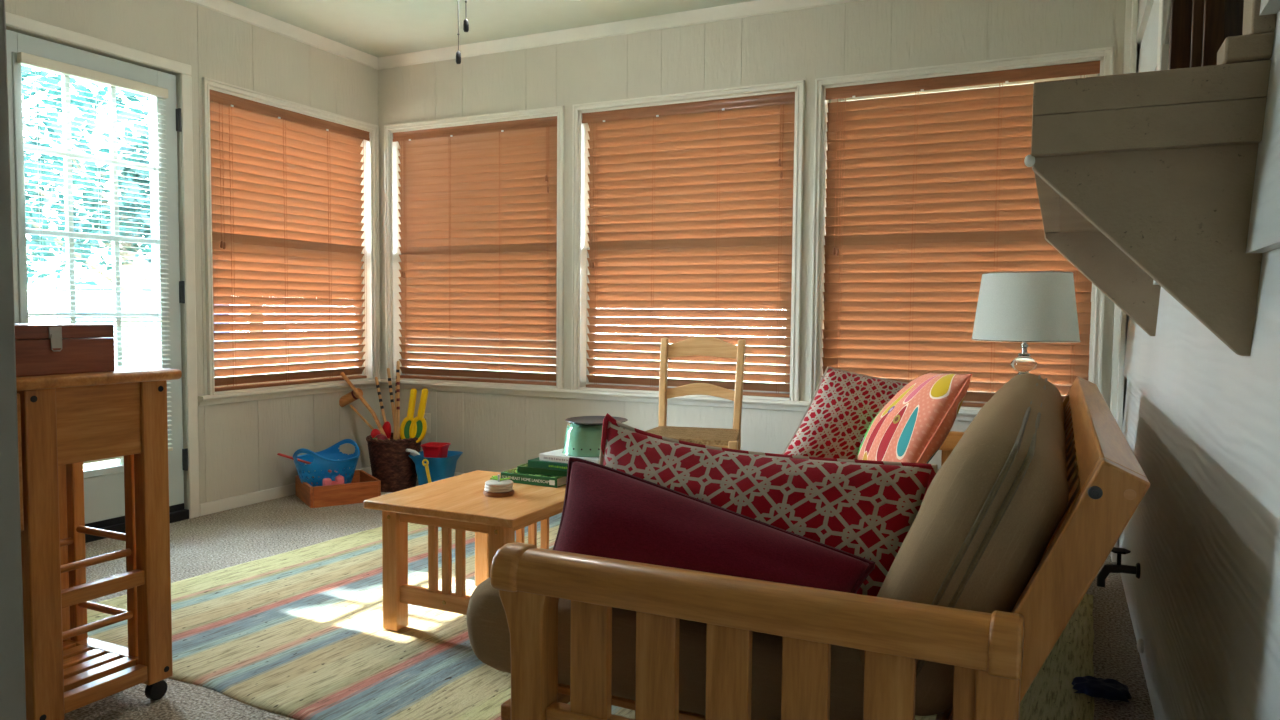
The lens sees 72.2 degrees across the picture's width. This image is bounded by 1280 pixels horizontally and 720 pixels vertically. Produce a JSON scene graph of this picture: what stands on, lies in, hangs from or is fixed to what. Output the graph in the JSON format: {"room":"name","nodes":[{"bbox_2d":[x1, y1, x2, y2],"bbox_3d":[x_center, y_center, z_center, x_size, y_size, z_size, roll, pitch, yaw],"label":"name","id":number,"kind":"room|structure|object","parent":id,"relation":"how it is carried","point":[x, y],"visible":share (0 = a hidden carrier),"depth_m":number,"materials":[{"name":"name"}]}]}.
{"room":"sunroom","nodes":[
{"label":"sunroom","id":0,"kind":"room"},
{"bbox_2d":[0,0,25,719],"bbox_3d":[-1.948,-0.347,1.641,2.375,2.450,0.120,2,3,25],"label":"wall partition","id":1,"kind":"structure","parent":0,"point":[12,657],"depth_m":1.20,"materials":[{"name":"beige paint"}]},
{"bbox_2d":[5,0,379,508],"bbox_3d":[-3.001,-0.393,2.330,0.120,2.450,6.720,2,3,25],"label":"wall","id":2,"kind":"structure","parent":0,"point":[239,443],"depth_m":4.30,"materials":[{"name":"beige paint"}]},
{"bbox_2d":[6,30,187,527],"bbox_3d":[-2.313,-0.283,3.721,0.071,2.000,0.799,2,3,27],"label":"door","id":3,"kind":"structure","parent":2,"relation":"in","point":[104,495],"depth_m":3.80,"materials":[{"name":"white paint"}]},
{"bbox_2d":[17,52,172,463],"bbox_3d":[-2.266,-0.386,3.704,0.028,1.630,0.620,2,3,25],"label":"mini blind","id":4,"kind":"object","parent":3,"relation":"attached to","point":[22,58],"visible":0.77,"depth_m":3.68,"materials":[{"name":"beige plastic"}]},
{"bbox_2d":[5,12,199,518],"bbox_3d":[-2.278,-0.288,3.698,0.016,2.105,0.910,2,3,25],"label":"trim","id":5,"kind":"structure","parent":2,"relation":"attached to","point":[12,20],"depth_m":4.05,"materials":[{"name":"beige paint"}]},
{"bbox_2d":[85,509,188,542],"bbox_3d":[-2.343,0.738,3.781,0.132,0.045,0.802,2,3,25],"label":"trim","id":6,"kind":"structure","parent":2,"relation":"attached to","point":[180,515],"depth_m":3.82,"materials":[{"name":"black rubber"}]},
{"bbox_2d":[186,0,377,69],"bbox_3d":[-2.243,-1.657,3.641,0.045,0.055,3.350,2,3,25],"label":"trim","id":7,"kind":"structure","parent":2,"relation":"attached to","point":[225,7],"depth_m":4.52,"materials":[{"name":"beige paint"}]},
{"bbox_2d":[199,467,371,515],"bbox_3d":[-1.824,0.685,4.728,0.012,0.058,1.240,2,3,25],"label":"baseboard","id":8,"kind":"structure","parent":2,"relation":"attached to","point":[220,505],"depth_m":4.41,"materials":[{"name":"beige paint"}]},
{"bbox_2d":[198,380,379,405],"bbox_3d":[-1.806,0.166,4.696,0.040,0.048,1.235,2,3,25],"label":"trim","id":9,"kind":"structure","parent":2,"relation":"attached to","point":[203,400],"depth_m":4.56,"materials":[{"name":"beige paint"}]},
{"bbox_2d":[202,77,379,394],"bbox_3d":[-1.801,-0.604,4.674,0.020,1.495,1.165,2,3,25],"label":"trim","id":10,"kind":"structure","parent":2,"relation":"attached to","point":[206,82],"depth_m":4.32,"materials":[{"name":"beige paint"}]},
{"bbox_2d":[209,86,373,393],"bbox_3d":[-1.865,-0.590,4.704,0.120,1.463,1.101,2,3,25],"label":"window","id":11,"kind":"structure","parent":2,"relation":"in","point":[367,212],"depth_m":5.16,"materials":[{"name":"beige paint"}]},
{"bbox_2d":[210,89,369,391],"bbox_3d":[-1.836,-0.595,4.689,0.068,1.450,1.089,2,3,25],"label":"blind","id":12,"kind":"object","parent":11,"relation":"attached to","point":[286,195],"visible":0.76,"depth_m":4.62,"materials":[{"name":"brown wood"}]},
{"bbox_2d":[228,0,755,56],"bbox_3d":[-1.193,-1.601,1.340,4.198,0.100,6.880,2,3,25],"label":"ceiling","id":13,"kind":"structure","parent":0,"point":[377,28],"depth_m":4.37,"materials":[{"name":"paint"}]},
{"bbox_2d":[456,0,579,63],"bbox_3d":[-0.533,-1.353,3.191,1.177,0.584,1.132,2,3,25],"label":"ceiling fan","id":14,"kind":"object","parent":13,"relation":"hanging from","point":[465,23],"visible":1,"depth_m":3.13,"materials":[{"name":"white metal"}]},
{"bbox_2d":[64,478,1154,719],"bbox_3d":[-1.215,0.945,1.478,4.198,0.100,6.880,2,3,25],"label":"floor","id":15,"kind":"structure","parent":0,"point":[200,545],"depth_m":3.25,"materials":[{"name":"carpet"}]},
{"bbox_2d":[16,366,181,719],"bbox_3d":[-1.459,0.439,2.159,0.492,0.832,0.395,2,3,25],"label":"kitchen cart","id":16,"kind":"object","parent":15,"relation":"on","point":[63,419],"visible":0.84,"depth_m":2.06,"materials":[{"name":"brown wood"}]},
{"bbox_2d":[15,323,114,376],"bbox_3d":[-1.450,-0.028,2.046,0.306,0.112,0.270,2,3,25],"label":"wooden box","id":17,"kind":"object","parent":16,"relation":"on","point":[40,348],"visible":1,"depth_m":2.00,"materials":[{"name":"brown wood"}]},
{"bbox_2d":[60,454,137,656],"bbox_3d":[-1.438,0.484,2.174,0.276,0.542,0.270,2,3,25],"label":"wooden stool","id":18,"kind":"object","parent":16,"relation":"on","point":[77,564],"visible":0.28,"depth_m":2.25,"materials":[{"name":"brown wood"}]},
{"bbox_2d":[295,470,380,507],"bbox_3d":[-1.586,0.671,4.602,0.349,0.105,0.374,-1,4,-32],"label":"wooden crate","id":19,"kind":"object","parent":15,"relation":"on","point":[363,486],"visible":0.88,"depth_m":4.46,"materials":[{"name":"brown wood"}]},
{"bbox_2d":[293,439,359,486],"bbox_3d":[-1.640,0.574,4.604,0.316,0.276,0.381,2,3,18],"label":"plastic basket","id":20,"kind":"object","parent":19,"relation":"in","point":[324,460],"visible":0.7,"depth_m":4.51,"materials":[{"name":"blue plastic"}]},
{"bbox_2d":[277,453,339,475],"bbox_3d":[-1.716,0.543,4.543,0.312,0.119,0.081,0,3,-11],"label":"toy spade","id":21,"kind":"object","parent":20,"relation":"in","point":[279,454],"visible":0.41,"depth_m":4.54,"materials":[{"name":"red plastic"}]},
{"bbox_2d":[322,476,343,485],"bbox_3d":[-1.554,0.655,4.451,0.104,0.129,0.046,-1,4,-32],"label":"block","id":22,"kind":"object","parent":19,"relation":"in","point":[338,479],"visible":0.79,"depth_m":4.43,"materials":[{"name":"pink plastic"}]},
{"bbox_2d":[366,432,420,491],"bbox_3d":[-1.355,0.564,4.853,0.303,0.296,0.303,1,3,2],"label":"wicker basket","id":23,"kind":"object","parent":15,"relation":"on","point":[390,462],"visible":0.71,"depth_m":4.74,"materials":[{"name":"brown wicker"}]},
{"bbox_2d":[339,388,373,429],"bbox_3d":[-1.578,0.319,4.963,0.394,0.319,0.059,1,3,17],"label":"mallet","id":24,"kind":"object","parent":23,"relation":"in","point":[351,396],"visible":0.52,"depth_m":4.96,"materials":[{"name":"brown wood"}]},
{"bbox_2d":[340,372,386,436],"bbox_3d":[-1.486,0.367,4.895,0.434,0.588,0.085,2,3,25],"label":"stake","id":25,"kind":"object","parent":23,"relation":"in","point":[342,374],"visible":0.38,"depth_m":4.89,"materials":[{"name":"brown wood"}]},
{"bbox_2d":[371,429,380,437],"bbox_3d":[-1.447,0.490,4.870,0.098,0.218,0.028,1,3,9],"label":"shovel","id":26,"kind":"object","parent":23,"relation":"in","point":[374,432],"visible":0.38,"depth_m":4.86,"materials":[{"name":"red plastic"}]},
{"bbox_2d":[373,434,387,439],"bbox_3d":[-1.421,0.446,4.800,0.086,0.080,0.082,2,3,25],"label":"ball","id":27,"kind":"object","parent":23,"relation":"in","point":[380,436],"visible":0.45,"depth_m":4.78,"materials":[{"name":"red plastic"}]},
{"bbox_2d":[375,377,389,439],"bbox_3d":[-1.410,0.389,4.887,0.190,0.584,0.019,3,4,35],"label":"stake","id":28,"kind":"object","parent":23,"relation":"in","point":[376,378],"visible":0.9,"depth_m":4.90,"materials":[{"name":"brown wood"}]},
{"bbox_2d":[382,421,390,437],"bbox_3d":[-1.415,0.459,4.888,0.069,0.238,0.028,2,3,19],"label":"shovel","id":29,"kind":"object","parent":23,"relation":"in","point":[386,426],"visible":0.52,"depth_m":4.87,"materials":[{"name":"red plastic"}]},
{"bbox_2d":[387,368,396,439],"bbox_3d":[-1.363,0.363,4.886,0.137,0.634,0.019,3,4,39],"label":"stake","id":30,"kind":"object","parent":23,"relation":"in","point":[388,369],"visible":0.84,"depth_m":4.89,"materials":[{"name":"brown wood"}]},
{"bbox_2d":[393,361,399,439],"bbox_3d":[-1.346,0.345,4.833,0.019,0.676,0.085,1,3,13],"label":"stake","id":31,"kind":"object","parent":23,"relation":"in","point":[398,362],"visible":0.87,"depth_m":4.83,"materials":[{"name":"brown wood"}]},
{"bbox_2d":[396,373,399,438],"bbox_3d":[-1.326,0.379,4.814,0.019,0.611,0.051,0,3,-8],"label":"stake","id":32,"kind":"object","parent":23,"relation":"in","point":[398,374],"visible":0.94,"depth_m":4.81,"materials":[{"name":"brown wood"}]},
{"bbox_2d":[400,388,416,438],"bbox_3d":[-1.250,0.304,4.773,0.105,0.304,0.064,2,3,25],"label":"paddle","id":33,"kind":"object","parent":23,"relation":"in","point":[405,425],"visible":0.88,"depth_m":4.76,"materials":[{"name":"yellow plastic"}]},
{"bbox_2d":[409,388,428,442],"bbox_3d":[-1.198,0.303,4.782,0.115,0.304,0.059,1,3,16],"label":"paddle","id":34,"kind":"object","parent":23,"relation":"in","point":[421,423],"visible":1,"depth_m":4.77,"materials":[{"name":"yellow plastic"}]},
{"bbox_2d":[408,451,462,484],"bbox_3d":[-1.118,0.615,4.794,0.243,0.204,0.260,1,3,17],"label":"pail","id":35,"kind":"object","parent":15,"relation":"on","point":[428,470],"visible":0.73,"depth_m":4.72,"materials":[{"name":"blue plastic"}]},
{"bbox_2d":[406,449,419,455],"bbox_3d":[-1.236,0.497,4.755,0.067,0.040,0.118,-1,3,-26],"label":"ring","id":36,"kind":"object","parent":35,"relation":"on","point":[412,452],"visible":1,"depth_m":4.72,"materials":[{"name":"white plastic"}]},
{"bbox_2d":[420,442,450,457],"bbox_3d":[-1.112,0.498,4.778,0.134,0.082,0.134,1,3,13],"label":"bucket","id":37,"kind":"object","parent":35,"relation":"on","point":[430,449],"depth_m":4.73,"materials":[{"name":"red plastic"}]},
{"bbox_2d":[87,513,1094,719],"bbox_3d":[-0.104,0.819,2.958,2.969,0.012,2.202,2,4,29],"label":"rag rug","id":38,"kind":"object","parent":15,"relation":"on","point":[298,634],"visible":0.34,"depth_m":2.56,"materials":[{"name":"multicoloured fabric"}]},
{"bbox_2d":[364,470,565,630],"bbox_3d":[-0.472,0.618,2.815,0.540,0.398,0.580,2,3,25],"label":"coffee table","id":39,"kind":"object","parent":38,"relation":"on","point":[459,503],"visible":0.66,"depth_m":2.65,"materials":[{"name":"brown wood"}]},
{"bbox_2d":[483,474,513,496],"bbox_3d":[-0.443,0.390,2.756,0.096,0.063,0.096,2,3,25],"label":"holder","id":40,"kind":"object","parent":39,"relation":"on","point":[510,493],"visible":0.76,"depth_m":2.72,"materials":[{"name":"brown wood"}]},
{"bbox_2d":[484,487,512,492],"bbox_3d":[-0.444,0.404,2.758,0.088,0.008,0.088,2,3,25],"label":"coaster","id":41,"kind":"object","parent":40,"relation":"on","point":[485,489],"visible":0.41,"depth_m":2.72,"materials":[{"name":"ceramic"}]},
{"bbox_2d":[485,484,512,489],"bbox_3d":[-0.443,0.395,2.757,0.088,0.008,0.088,2,3,25],"label":"coaster","id":42,"kind":"object","parent":41,"relation":"on","point":[486,486],"visible":0.44,"depth_m":2.72,"materials":[{"name":"ceramic"}]},
{"bbox_2d":[485,480,512,486],"bbox_3d":[-0.442,0.386,2.756,0.088,0.008,0.088,2,3,25],"label":"coaster","id":43,"kind":"object","parent":42,"relation":"on","point":[493,483],"visible":0.98,"depth_m":2.73,"materials":[{"name":"ceramic"}]},
{"bbox_2d":[490,476,509,480],"bbox_3d":[-0.442,0.374,2.785,0.060,0.008,0.050,0,3,-2],"label":"felt leaf","id":44,"kind":"object","parent":43,"relation":"on","point":[494,477],"visible":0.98,"depth_m":2.77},
{"bbox_2d":[501,468,566,487],"bbox_3d":[-0.325,0.394,3.005,0.225,0.031,0.202,2,3,27],"label":"book","id":45,"kind":"object","parent":39,"relation":"on","point":[522,478],"visible":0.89,"depth_m":2.91,"materials":[{"name":"green paper"}]},
{"bbox_2d":[517,463,566,476],"bbox_3d":[-0.273,0.368,2.995,0.235,0.022,0.171,2,3,21],"label":"book","id":46,"kind":"object","parent":45,"relation":"on","point":[523,468],"visible":0.38,"depth_m":2.93,"materials":[{"name":"green paper"}]},
{"bbox_2d":[528,457,567,470],"bbox_3d":[-0.226,0.347,2.955,0.250,0.024,0.172,2,4,28],"label":"book","id":47,"kind":"object","parent":46,"relation":"on","point":[534,463],"visible":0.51,"depth_m":2.90,"materials":[{"name":"green paper"}]},
{"bbox_2d":[539,449,598,463],"bbox_3d":[-0.192,0.324,2.943,0.235,0.022,0.172,2,4,30],"label":"book","id":48,"kind":"object","parent":47,"relation":"on","point":[558,456],"visible":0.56,"depth_m":2.90,"materials":[{"name":"white paper"}]},
{"bbox_2d":[562,423,602,456],"bbox_3d":[-0.175,0.262,2.949,0.172,0.102,0.172,2,3,25],"label":"bucket","id":49,"kind":"object","parent":48,"relation":"on","point":[580,440],"visible":0.62,"depth_m":2.88,"materials":[{"name":"green metal"}]},
{"bbox_2d":[565,416,627,424],"bbox_3d":[-0.145,0.205,2.938,0.210,0.012,0.210,2,3,25],"label":"lid","id":50,"kind":"object","parent":49,"relation":"on","point":[584,420],"visible":0.73,"depth_m":2.97,"materials":[{"name":"grey metal"}]},
{"bbox_2d":[645,336,745,449],"bbox_3d":[0.226,0.336,3.766,0.446,0.869,0.459,1,3,14],"label":"chair","id":51,"kind":"object","parent":38,"relation":"on","point":[698,345],"visible":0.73,"depth_m":3.91,"materials":[{"name":"brown wood"}]},
{"bbox_2d":[490,376,1149,719],"bbox_3d":[0.625,0.467,2.306,1.060,0.770,2.142,2,3,25],"label":"frame","id":52,"kind":"object","parent":38,"relation":"on","point":[996,657],"visible":0.56,"depth_m":1.35,"materials":[{"name":"brown wood"}]},
{"bbox_2d":[466,374,1068,719],"bbox_3d":[0.517,0.347,2.352,1.115,0.570,1.873,2,3,25],"label":"mattress","id":53,"kind":"object","parent":52,"relation":"on","point":[988,517],"visible":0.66,"depth_m":1.38,"materials":[{"name":"beige fabric"}]},
{"bbox_2d":[553,457,874,646],"bbox_3d":[0.104,0.333,1.597,0.617,0.247,0.204,2,3,25],"label":"throw pillow","id":54,"kind":"object","parent":53,"relation":"on","point":[608,512],"visible":0.61,"depth_m":1.55,"materials":[{"name":"red fabric"}]},
{"bbox_2d":[599,413,937,596],"bbox_3d":[0.222,0.289,1.772,0.711,0.313,0.204,2,3,21],"label":"throw pillow","id":55,"kind":"object","parent":53,"relation":"on","point":[867,509],"visible":0.43,"depth_m":1.70,"materials":[{"name":"red fabric"}]},
{"bbox_2d":[782,367,907,459],"bbox_3d":[0.738,0.203,2.997,0.565,0.355,0.177,1,3,7],"label":"throw pillow","id":56,"kind":"object","parent":53,"relation":"on","point":[844,404],"visible":0.43,"depth_m":2.95,"materials":[{"name":"red fabric"}]},
{"bbox_2d":[857,373,971,463],"bbox_3d":[0.849,0.202,2.780,0.248,0.355,0.531,0,3,-1],"label":"throw pillow","id":57,"kind":"object","parent":53,"relation":"on","point":[915,423],"visible":0.8,"depth_m":2.59,"materials":[{"name":"fabric"}]},
{"bbox_2d":[1071,676,1131,702],"bbox_3d":[1.200,0.846,2.284,0.139,0.026,0.110,2,3,25],"label":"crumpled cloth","id":58,"kind":"object","parent":38,"relation":"on","point":[1111,689],"visible":1,"depth_m":2.26,"materials":[{"name":"black fabric"}]},
{"bbox_3d":[1.482,0.541,3.415,0.400,0.545,0.400,2,3,25],"label":"end table","id":59,"kind":"object","parent":15,"relation":"on","visible":0},
{"bbox_2d":[971,271,1080,374],"bbox_3d":[1.472,-0.030,3.363,0.385,0.601,0.385,2,3,22],"label":"table lamp","id":60,"kind":"object","parent":59,"relation":"on","point":[1024,307],"visible":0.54,"depth_m":3.21,"materials":[{"name":"white fabric"}]},
{"bbox_2d":[378,0,1138,472],"bbox_3d":[0.296,-0.477,4.413,4.038,2.450,0.120,2,3,25],"label":"wall","id":61,"kind":"structure","parent":0,"point":[493,432],"depth_m":4.31,"materials":[{"name":"beige paint"}]},
{"bbox_2d":[424,413,430,432],"bbox_3d":[-1.251,0.368,5.120,0.070,0.116,0.010,2,3,25],"label":"wall outlet","id":62,"kind":"object","parent":61,"relation":"attached to","point":[427,416],"visible":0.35,"depth_m":5.11,"materials":[{"name":"beige plastic"}]},
{"bbox_2d":[390,113,557,387],"bbox_3d":[-0.926,-0.597,4.990,1.146,1.463,0.120,2,3,25],"label":"window","id":63,"kind":"structure","parent":61,"relation":"in","point":[394,146],"depth_m":5.18,"materials":[{"name":"beige paint"}]},
{"bbox_2d":[393,116,556,385],"bbox_3d":[-0.940,-0.601,4.960,1.134,1.450,0.068,2,3,25],"label":"blind","id":64,"kind":"object","parent":63,"relation":"attached to","point":[478,204],"visible":0.84,"depth_m":4.95,"materials":[{"name":"brown wood"}]},
{"bbox_2d":[384,106,564,388],"bbox_3d":[-0.954,-0.610,4.925,1.210,1.495,0.020,2,3,25],"label":"trim","id":65,"kind":"structure","parent":61,"relation":"attached to","point":[560,110],"depth_m":4.80,"materials":[{"name":"beige paint"}]},
{"bbox_2d":[378,0,862,69],"bbox_3d":[0.216,-1.671,4.300,3.918,0.055,0.045,2,3,25],"label":"trim","id":66,"kind":"structure","parent":61,"relation":"attached to","point":[758,7],"depth_m":4.47,"materials":[{"name":"beige paint"}]},
{"bbox_2d":[578,89,796,399],"bbox_3d":[0.228,-0.558,4.441,1.167,1.463,0.120,2,3,25],"label":"window","id":67,"kind":"structure","parent":61,"relation":"in","point":[583,296],"depth_m":4.64,"materials":[{"name":"beige paint"}]},
{"bbox_2d":[582,92,794,397],"bbox_3d":[0.214,-0.562,4.411,1.155,1.450,0.068,2,3,25],"label":"blind","id":68,"kind":"object","parent":67,"relation":"attached to","point":[690,210],"visible":0.86,"depth_m":4.39,"materials":[{"name":"brown wood"}]},
{"bbox_2d":[571,80,804,400],"bbox_3d":[0.200,-0.571,4.376,1.231,1.495,0.020,2,3,25],"label":"trim","id":69,"kind":"structure","parent":61,"relation":"attached to","point":[799,84],"depth_m":4.22,"materials":[{"name":"beige paint"}]},
{"bbox_2d":[380,379,1115,420],"bbox_3d":[0.188,0.199,4.409,3.888,0.048,0.040,2,3,25],"label":"trim","id":70,"kind":"structure","parent":61,"relation":"attached to","point":[964,415],"depth_m":4.57,"materials":[{"name":"beige paint"}]},
{"bbox_2d":[817,57,1103,409],"bbox_3d":[1.379,-0.518,3.893,1.147,1.463,0.120,2,3,25],"label":"window","id":71,"kind":"structure","parent":61,"relation":"in","point":[824,102],"depth_m":3.98,"materials":[{"name":"beige paint"}]},
{"bbox_2d":[822,60,1099,406],"bbox_3d":[1.365,-0.522,3.864,1.135,1.450,0.068,2,3,25],"label":"blind","id":72,"kind":"object","parent":71,"relation":"attached to","point":[928,194],"visible":0.69,"depth_m":3.90,"materials":[{"name":"brown wood"}]},
{"bbox_2d":[809,46,1113,401],"bbox_3d":[1.351,-0.531,3.829,1.211,1.495,0.020,2,3,25],"label":"trim","id":73,"kind":"structure","parent":61,"relation":"attached to","point":[1107,52],"depth_m":3.88,"materials":[{"name":"beige paint"}]},
{"bbox_2d":[1118,0,1279,719],"bbox_3d":[0.608,-0.266,0.547,0.142,2.450,6.600,2,3,25],"label":"wall","id":74,"kind":"structure","parent":0,"point":[1201,418],"depth_m":1.50,"materials":[{"name":"paint"}]},
{"bbox_2d":[1097,547,1140,586],"bbox_3d":[1.427,0.622,2.619,0.112,0.118,0.052,2,3,25],"label":"tap","id":75,"kind":"object","parent":74,"relation":"attached to","point":[1107,569],"visible":0.98,"depth_m":2.61,"materials":[{"name":"metal"}]},
{"bbox_2d":[1109,0,1138,561],"bbox_3d":[1.928,-0.414,3.509,0.039,2.450,0.110,2,3,25],"label":"trim","id":76,"kind":"structure","parent":74,"relation":"attached to","point":[1132,6],"depth_m":3.49,"materials":[{"name":"beige paint"}]},
{"bbox_2d":[1137,639,1143,652],"bbox_3d":[1.393,0.796,2.444,0.018,0.040,0.039,2,3,25],"label":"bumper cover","id":77,"kind":"object","parent":74,"relation":"attached to","point":[1140,644],"visible":1,"depth_m":2.43,"materials":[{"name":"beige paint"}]},
{"bbox_2d":[1024,60,1270,355],"bbox_3d":[1.029,-0.244,1.911,0.313,0.407,1.410,2,3,25],"label":"wall shelf","id":78,"kind":"object","parent":74,"relation":"attached to","point":[1141,178],"visible":0.85,"depth_m":1.27,"materials":[{"name":"paint"}]},
{"bbox_2d":[1157,0,1168,70],"bbox_3d":[1.443,-0.960,2.407,0.029,0.970,0.085,2,3,25],"label":"trim","id":79,"kind":"structure","parent":74,"relation":"attached to","point":[1162,49],"depth_m":2.38,"materials":[{"name":"beige paint"}]},
{"bbox_2d":[1168,0,1243,69],"bbox_3d":[1.216,-0.883,1.779,0.124,0.920,1.240,2,3,25],"label":"window","id":80,"kind":"structure","parent":74,"relation":"in","point":[1198,28],"depth_m":2.30,"materials":[{"name":"brown wood"}]},
{"bbox_2d":[1217,0,1276,64],"bbox_3d":[0.862,-0.890,1.219,0.060,0.950,0.075,2,3,25],"label":"trim","id":81,"kind":"structure","parent":74,"relation":"attached to","point":[1255,43],"depth_m":1.21,"materials":[{"name":"paint"}]},
{"label":"outside","id":82,"kind":"structure","parent":0,"visible":0},
{"bbox_2d":[83,337,998,468],"bbox_3d":[-1.567,1.185,5.318,80.000,0.200,80.000,2,3,25],"label":"ground","id":83,"kind":"structure","parent":82,"point":[108,462],"depth_m":21.81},
{"bbox_2d":[23,112,109,288],"bbox_3d":[-14.693,-2.844,18.250,6.112,6.435,5.636,2,3,25],"label":"tree","id":84,"kind":"object","parent":83,"relation":"on","point":[74,132],"visible":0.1,"depth_m":19.13,"materials":[{"name":"green plant"}]},
{"bbox_2d":[21,65,151,366],"bbox_3d":[-7.126,-2.034,11.626,3.865,5.664,3.988,-1,3,-22],"label":"tree","id":85,"kind":"object","parent":83,"relation":"on","point":[82,88],"visible":0.25,"depth_m":11.19,"materials":[{"name":"green plant"}]},
{"bbox_2d":[38,263,229,359],"bbox_3d":[-14.186,-1.449,25.185,3.600,2.700,3.800,2,3,25],"label":"garden shed","id":86,"kind":"object","parent":83,"relation":"on","point":[141,264],"visible":0.28,"depth_m":23.73,"materials":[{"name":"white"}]},
{"bbox_2d":[247,296,333,374],"bbox_3d":[-7.645,-1.962,17.427,3.690,4.886,4.263,1,3,11],"label":"tree","id":87,"kind":"object","parent":83,"relation":"on","point":[251,296],"visible":0.02,"depth_m":17.64,"materials":[{"name":"green plant"}]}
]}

